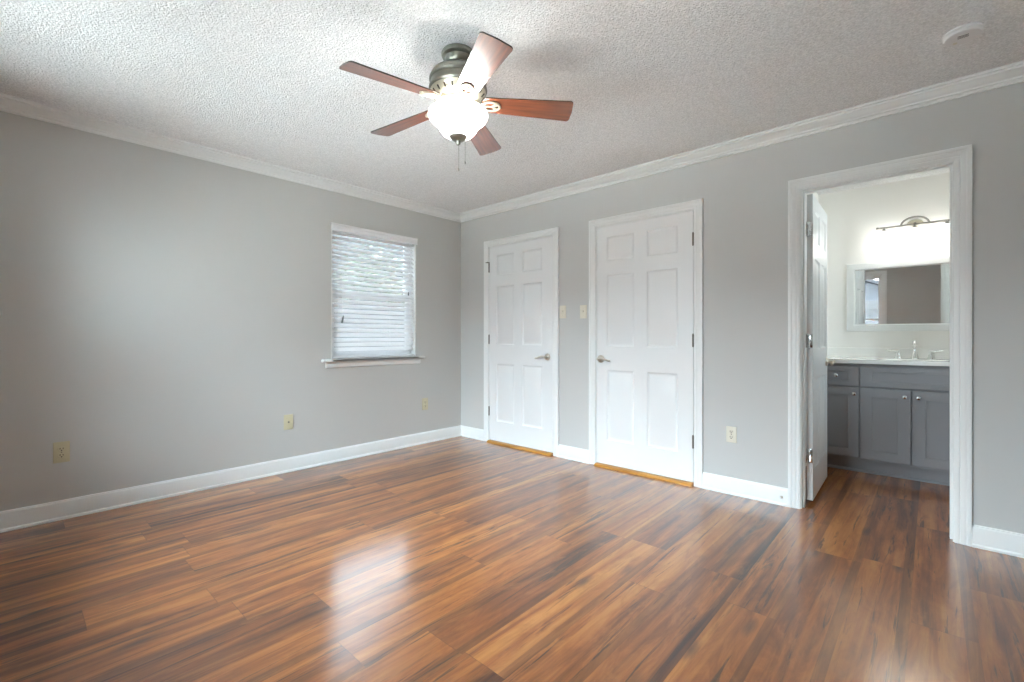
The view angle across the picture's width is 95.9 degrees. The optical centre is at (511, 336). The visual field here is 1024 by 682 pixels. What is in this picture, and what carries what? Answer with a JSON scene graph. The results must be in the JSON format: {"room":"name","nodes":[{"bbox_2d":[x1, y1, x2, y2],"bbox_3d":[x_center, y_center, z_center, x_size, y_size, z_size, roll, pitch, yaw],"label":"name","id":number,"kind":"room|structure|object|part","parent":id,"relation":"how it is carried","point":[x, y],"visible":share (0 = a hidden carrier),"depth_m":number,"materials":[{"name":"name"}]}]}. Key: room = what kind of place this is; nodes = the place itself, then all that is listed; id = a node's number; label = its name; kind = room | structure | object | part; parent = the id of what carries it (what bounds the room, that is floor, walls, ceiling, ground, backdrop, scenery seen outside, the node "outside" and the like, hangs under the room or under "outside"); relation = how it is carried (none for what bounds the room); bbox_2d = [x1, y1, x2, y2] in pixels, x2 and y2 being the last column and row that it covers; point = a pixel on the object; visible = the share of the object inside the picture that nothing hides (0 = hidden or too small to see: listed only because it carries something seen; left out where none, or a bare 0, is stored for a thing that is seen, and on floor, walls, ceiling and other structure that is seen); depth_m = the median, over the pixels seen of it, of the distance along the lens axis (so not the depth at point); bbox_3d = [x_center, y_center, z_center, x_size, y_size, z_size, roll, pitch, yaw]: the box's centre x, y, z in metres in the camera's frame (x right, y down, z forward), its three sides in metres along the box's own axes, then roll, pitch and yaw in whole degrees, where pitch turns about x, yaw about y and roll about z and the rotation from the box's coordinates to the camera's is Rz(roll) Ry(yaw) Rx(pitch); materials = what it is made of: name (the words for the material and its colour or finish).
{"room":"empty bedroom","nodes":[
{"label":"empty bedroom","id":0,"kind":"room"},
{"bbox_2d":[0,111,460,510],"bbox_3d":[-1.401,-0.080,4.347,0.140,2.520,6.070,0,0,42],"label":"wall","id":1,"kind":"structure","parent":0,"point":[163,314],"depth_m":3.21,"materials":[{"name":"grey paint"}]},
{"bbox_2d":[53,441,69,463],"bbox_3d":[-2.719,0.695,2.786,0.010,0.125,0.074,0,0,42],"label":"wall outlet","id":2,"kind":"object","parent":1,"relation":"attached to","point":[61,450],"visible":1,"depth_m":2.78,"materials":[{"name":"beige plastic"}]},
{"bbox_2d":[58,453,64,457],"bbox_3d":[-2.717,0.715,2.784,0.004,0.030,0.034,0,0,42],"label":"receptacle","id":3,"kind":"object","parent":2,"relation":"attached to","point":[60,455],"depth_m":2.78,"materials":[{"name":"beige plastic"}]},
{"bbox_2d":[0,425,460,532],"bbox_3d":[-1.927,1.043,3.649,0.020,0.115,4.050,0,0,42],"label":"baseboard","id":4,"kind":"structure","parent":1,"relation":"attached to","point":[18,518],"depth_m":3.28,"materials":[{"name":"white paint"}]},
{"bbox_2d":[0,93,460,222],"bbox_3d":[-1.895,-1.308,3.620,0.107,0.063,4.050,0,0,42],"label":"crown molding","id":5,"kind":"structure","parent":1,"relation":"attached to","point":[9,104],"depth_m":3.24,"materials":[{"name":"white paint"}]},
{"bbox_2d":[284,414,292,429],"bbox_3d":[-1.822,0.695,3.766,0.018,0.122,0.074,0,0,42],"label":"socket","id":6,"kind":"object","parent":1,"relation":"attached to","point":[288,419],"visible":1,"depth_m":3.77,"materials":[{"name":"beige plastic"}]},
{"bbox_2d":[321,230,424,367],"bbox_3d":[-1.318,-0.363,4.401,0.186,1.271,1.070,0,0,42],"label":"window","id":7,"kind":"structure","parent":1,"relation":"in","point":[386,360],"depth_m":4.43,"materials":[{"name":"white paint"}]},
{"bbox_3d":[-1.370,-0.670,4.455,0.024,0.592,0.836,0,0,42],"label":"sash","id":8,"kind":"part","parent":7,"relation":"part of","materials":[{"name":"white plastic"}]},
{"bbox_3d":[-1.351,-0.119,4.438,0.024,0.582,0.836,0,0,42],"label":"sash","id":9,"kind":"part","parent":7,"relation":"part of","materials":[{"name":"white plastic"}]},
{"bbox_3d":[-1.360,-0.398,4.447,0.062,1.202,0.900,0,0,42],"label":"frame","id":10,"kind":"part","parent":7,"relation":"part of","materials":[{"name":"white plastic"}]},
{"bbox_3d":[-1.295,0.207,4.379,0.122,0.024,1.070,0,0,42],"label":"sill","id":11,"kind":"part","parent":7,"relation":"part of","materials":[{"name":"white paint"}]},
{"bbox_2d":[331,222,417,357],"bbox_3d":[-1.296,-0.407,4.391,0.076,1.190,0.914,0,0,42],"label":"window blind","id":12,"kind":"object","parent":7,"relation":"attached to","point":[339,344],"visible":0.89,"depth_m":4.37,"materials":[{"name":"white plastic"}]},
{"bbox_3d":[-1.305,0.178,4.397,0.050,0.020,0.870,0,0,42],"label":"rail","id":13,"kind":"part","parent":12,"relation":"part of","materials":[{"name":"white plastic"}]},
{"bbox_3d":[-1.040,-0.697,4.634,0.002,0.485,0.002,0,0,42],"label":"tilt cord","id":14,"kind":"part","parent":12,"relation":"part of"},
{"bbox_3d":[-1.044,-0.385,4.685,0.050,1.121,0.002,0,0,42],"label":"ladder cord","id":15,"kind":"part","parent":12,"relation":"part of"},
{"bbox_2d":[422,398,427,409],"bbox_3d":[-0.901,0.695,4.786,0.010,0.122,0.074,0,0,42],"label":"wall outlet","id":16,"kind":"object","parent":1,"relation":"attached to","point":[424,400],"visible":1,"depth_m":4.78,"materials":[{"name":"beige plastic"}]},
{"bbox_2d":[0,436,1023,681],"bbox_3d":[0.281,1.140,2.805,5.130,0.080,6.050,0,0,42],"label":"floor","id":17,"kind":"structure","parent":0,"point":[460,558],"depth_m":2.08,"materials":[{"name":"brown wood"}]},
{"bbox_2d":[827,363,949,485],"bbox_3d":[3.204,0.657,3.682,1.320,0.886,0.578,0,0,42],"label":"vanity cabinet","id":18,"kind":"object","parent":17,"relation":"on","point":[883,419],"visible":0.69,"depth_m":3.59,"materials":[{"name":"grey paint"}]},
{"bbox_3d":[2.684,0.317,3.818,0.297,0.157,0.019,0,0,42],"label":"drawer","id":19,"kind":"part","parent":18,"relation":"part of","materials":[{"name":"grey paint"}]},
{"bbox_3d":[2.684,0.689,3.818,0.297,0.566,0.019,0,0,42],"label":"door","id":20,"kind":"part","parent":18,"relation":"part of","materials":[{"name":"grey paint"}]},
{"bbox_3d":[2.915,0.689,3.609,0.308,0.566,0.019,0,0,42],"label":"door","id":21,"kind":"part","parent":18,"relation":"part of","materials":[{"name":"grey paint"}]},
{"bbox_2d":[827,347,949,365],"bbox_3d":[3.208,0.155,3.686,1.366,0.117,0.567,0,0,42],"label":"countertop","id":22,"kind":"structure","parent":18,"relation":"on","point":[839,354],"depth_m":3.86,"materials":[{"name":"white stone"}]},
{"bbox_2d":[887,340,942,358],"bbox_3d":[3.293,0.104,3.778,0.348,0.155,0.121,0,0,42],"label":"faucet","id":23,"kind":"object","parent":22,"relation":"on","point":[914,355],"visible":0.99,"depth_m":3.79,"materials":[{"name":"silver metal"}]},
{"bbox_3d":[3.223,0.143,3.887,0.097,0.075,0.052,0,0,42],"label":"handle","id":24,"kind":"part","parent":23,"relation":"part of","materials":[{"name":"silver metal"}]},
{"bbox_3d":[3.295,0.104,3.777,0.054,0.155,0.121,0,0,42],"label":"spout","id":25,"kind":"part","parent":23,"relation":"part of","materials":[{"name":"silver metal"}]},
{"bbox_3d":[3.409,0.143,3.719,0.097,0.075,0.052,0,0,42],"label":"handle","id":26,"kind":"part","parent":23,"relation":"part of","materials":[{"name":"silver metal"}]},
{"bbox_3d":[3.038,0.317,3.497,0.642,0.157,0.019,0,0,42],"label":"false drawer","id":27,"kind":"part","parent":18,"relation":"part of","materials":[{"name":"grey paint"}]},
{"bbox_3d":[3.155,0.689,3.390,0.326,0.566,0.019,0,0,42],"label":"door","id":28,"kind":"part","parent":18,"relation":"part of","materials":[{"name":"grey paint"}]},
{"bbox_2d":[0,0,1023,212],"bbox_3d":[0.316,-1.390,2.787,4.780,0.100,6.070,0,0,42],"label":"ceiling","id":29,"kind":"structure","parent":0,"point":[645,81],"depth_m":2.29,"materials":[{"name":"white paint"}]},
{"bbox_2d":[339,32,572,170],"bbox_3d":[-0.279,-1.061,2.173,1.047,0.558,1.040,0,0,42],"label":"ceiling fan","id":30,"kind":"object","parent":29,"relation":"hanging from","point":[457,85],"visible":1,"depth_m":2.10,"materials":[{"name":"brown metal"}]},
{"bbox_3d":[-0.505,-1.090,1.967,0.431,0.036,0.132,-3,2,-40],"label":"blade","id":31,"kind":"part","parent":30,"relation":"part of","materials":[{"name":"brown wood"}]},
{"bbox_3d":[-0.531,-1.090,2.351,0.431,0.036,0.132,-3,-2,32],"label":"blade","id":32,"kind":"part","parent":30,"relation":"part of","materials":[{"name":"brown wood"}]},
{"bbox_3d":[-0.254,-1.133,2.177,0.260,0.040,0.260,0,0,42],"label":"motor plate","id":33,"kind":"part","parent":30,"relation":"part of","materials":[{"name":"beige metal"}]},
{"bbox_3d":[-0.254,-1.000,2.177,0.280,0.118,0.280,0,0,42],"label":"lamp shade","id":34,"kind":"part","parent":30,"relation":"part of","materials":[{"name":"white glass"}]},
{"bbox_3d":[-0.132,-1.090,1.874,0.132,0.036,0.431,0,3,-22],"label":"blade","id":35,"kind":"part","parent":30,"relation":"part of","materials":[{"name":"brown wood"}]},
{"bbox_3d":[-0.174,-1.090,2.495,0.132,0.036,0.431,0,-3,14],"label":"blade","id":36,"kind":"part","parent":30,"relation":"part of","materials":[{"name":"brown wood"}]},
{"bbox_3d":[0.073,-1.090,2.200,0.431,0.036,0.132,3,0,-4],"label":"blade","id":37,"kind":"part","parent":30,"relation":"part of","materials":[{"name":"brown wood"}]},
{"bbox_2d":[942,22,983,45],"bbox_3d":[1.980,-1.323,2.027,0.132,0.032,0.132,0,0,42],"label":"smoke detector","id":38,"kind":"object","parent":29,"relation":"attached to","point":[962,34],"visible":1,"depth_m":2.00,"materials":[{"name":"white plastic"}]},
{"bbox_2d":[461,82,1023,533],"bbox_3d":[1.132,-0.080,3.684,4.780,2.520,0.115,0,0,42],"label":"wall","id":39,"kind":"structure","parent":0,"point":[744,195],"depth_m":3.09,"materials":[{"name":"grey paint"}]},
{"bbox_2d":[484,227,558,456],"bbox_3d":[0.091,0.046,4.590,0.976,2.108,0.174,0,0,42],"label":"door","id":40,"kind":"structure","parent":39,"relation":"in","point":[521,272],"depth_m":4.55,"materials":[{"name":"white paint"}]},
{"bbox_3d":[0.284,0.187,4.336,0.146,0.066,0.059,0,0,42],"label":"handle","id":41,"kind":"part","parent":40,"relation":"part of","materials":[{"name":"silver metal"}]},
{"bbox_2d":[560,305,565,317],"bbox_3d":[0.459,-0.228,4.205,0.072,0.117,0.019,0,0,42],"label":"light switch","id":42,"kind":"object","parent":39,"relation":"attached to","point":[562,308],"visible":1,"depth_m":4.20,"materials":[{"name":"beige plastic"}]},
{"bbox_2d":[580,305,586,317],"bbox_3d":[0.624,-0.222,4.054,0.072,0.117,0.019,0,0,42],"label":"light switch","id":43,"kind":"object","parent":39,"relation":"attached to","point":[583,308],"visible":1,"depth_m":4.06,"materials":[{"name":"beige plastic"}]},
{"bbox_2d":[589,198,702,487],"bbox_3d":[1.054,0.046,3.714,0.970,2.108,0.174,0,0,42],"label":"door","id":44,"kind":"structure","parent":39,"relation":"in","point":[646,266],"depth_m":3.66,"materials":[{"name":"white paint"}]},
{"bbox_3d":[0.770,0.187,3.895,0.146,0.066,0.059,0,0,42],"label":"handle","id":45,"kind":"part","parent":44,"relation":"part of","materials":[{"name":"silver metal"}]},
{"bbox_2d":[726,426,736,442],"bbox_3d":[1.536,0.683,3.232,0.070,0.112,0.010,0,0,42],"label":"wall outlet","id":46,"kind":"object","parent":39,"relation":"attached to","point":[731,432],"visible":1,"depth_m":3.23,"materials":[{"name":"beige plastic"}]},
{"bbox_2d":[460,61,1023,221],"bbox_3d":[1.057,-1.308,3.602,4.500,0.063,0.107,0,0,42],"label":"crown molding","id":47,"kind":"structure","parent":39,"relation":"attached to","point":[1010,74],"depth_m":2.93,"materials":[{"name":"white paint"}]},
{"bbox_2d":[461,425,1023,557],"bbox_3d":[1.086,1.043,3.634,4.500,0.115,0.020,0,0,42],"label":"baseboard","id":48,"kind":"structure","parent":39,"relation":"attached to","point":[985,538],"depth_m":3.10,"materials":[{"name":"white paint"}]},
{"bbox_2d":[788,144,971,546],"bbox_3d":[2.380,0.044,3.013,0.846,2.112,0.836,0,0,42],"label":"door","id":49,"kind":"structure","parent":39,"relation":"in","point":[958,160],"depth_m":2.85,"materials":[{"name":"white paint"}]},
{"bbox_3d":[2.376,0.187,3.446,0.059,0.066,0.146,0,0,41],"label":"handle","id":50,"kind":"part","parent":49,"relation":"part of","materials":[{"name":"silver metal"}]},
{"bbox_2d":[806,192,817,465],"bbox_3d":[2.303,-0.080,3.794,0.115,2.520,1.625,0,0,42],"label":"door frame","id":51,"kind":"structure","parent":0,"point":[815,194],"depth_m":3.94,"materials":[{"name":"paint"}]},
{"bbox_2d":[818,172,949,348],"bbox_3d":[2.310,-0.080,4.981,4.780,2.520,0.140,0,0,42],"label":"wall","id":52,"kind":"structure","parent":0,"point":[853,215],"depth_m":4.08,"materials":[{"name":"paint"}]},
{"bbox_2d":[827,347,949,358],"bbox_3d":[3.392,0.153,3.888,1.366,0.114,0.020,0,0,42],"label":"backsplash","id":53,"kind":"structure","parent":52,"relation":"attached to","point":[923,353],"depth_m":4.02,"materials":[{"name":"white stone"}]},
{"bbox_2d":[847,256,949,330],"bbox_3d":[3.392,-0.353,3.886,0.934,0.607,0.024,0,0,42],"label":"wall mirror","id":54,"kind":"object","parent":52,"relation":"attached to","point":[910,294],"visible":0.58,"depth_m":3.95,"materials":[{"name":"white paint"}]},
{"bbox_2d":[872,216,949,249],"bbox_3d":[3.336,-0.879,3.825,0.555,0.244,0.188,0,0,42],"label":"vanity light","id":55,"kind":"object","parent":52,"relation":"attached to","point":[915,235],"visible":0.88,"depth_m":3.80,"materials":[{"name":"white glass"}]},
{"bbox_3d":[3.182,-0.825,3.947,0.163,0.135,0.163,0,0,42],"label":"lamp shade","id":56,"kind":"part","parent":55,"relation":"part of","materials":[{"name":"white glass"}]},
{"bbox_3d":[3.327,-0.825,3.816,0.163,0.135,0.163,0,0,42],"label":"lamp shade","id":57,"kind":"part","parent":55,"relation":"part of","materials":[{"name":"white glass"}]},
{"bbox_3d":[3.392,-0.950,3.884,0.110,0.082,0.027,0,0,42],"label":"plate","id":58,"kind":"part","parent":55,"relation":"part of","materials":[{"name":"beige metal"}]},
{"bbox_3d":[3.472,-0.825,3.684,0.163,0.135,0.163,0,0,42],"label":"lamp shade","id":59,"kind":"part","parent":55,"relation":"part of","materials":[{"name":"white glass"}]},
{"label":"outside","id":60,"kind":"structure","parent":0,"visible":0},
{"bbox_3d":[-3.394,1.600,31.903,39.840,0.100,44.210,0,0,42],"label":"ground","id":61,"kind":"structure","parent":60,"visible":0},
{"bbox_2d":[334,239,403,302],"bbox_3d":[-3.878,-0.763,15.411,3.486,4.739,4.054,0,0,42],"label":"leafy tree","id":62,"kind":"object","parent":61,"relation":"on","point":[357,239],"visible":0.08,"depth_m":14.79,"materials":[{"name":"green plant"}]},
{"bbox_2d":[334,301,404,351],"bbox_3d":[-2.713,0.360,11.830,0.149,2.480,11.000,0,0,42],"label":"fence","id":63,"kind":"object","parent":61,"relation":"on","point":[380,301],"visible":0.04,"depth_m":10.99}
]}

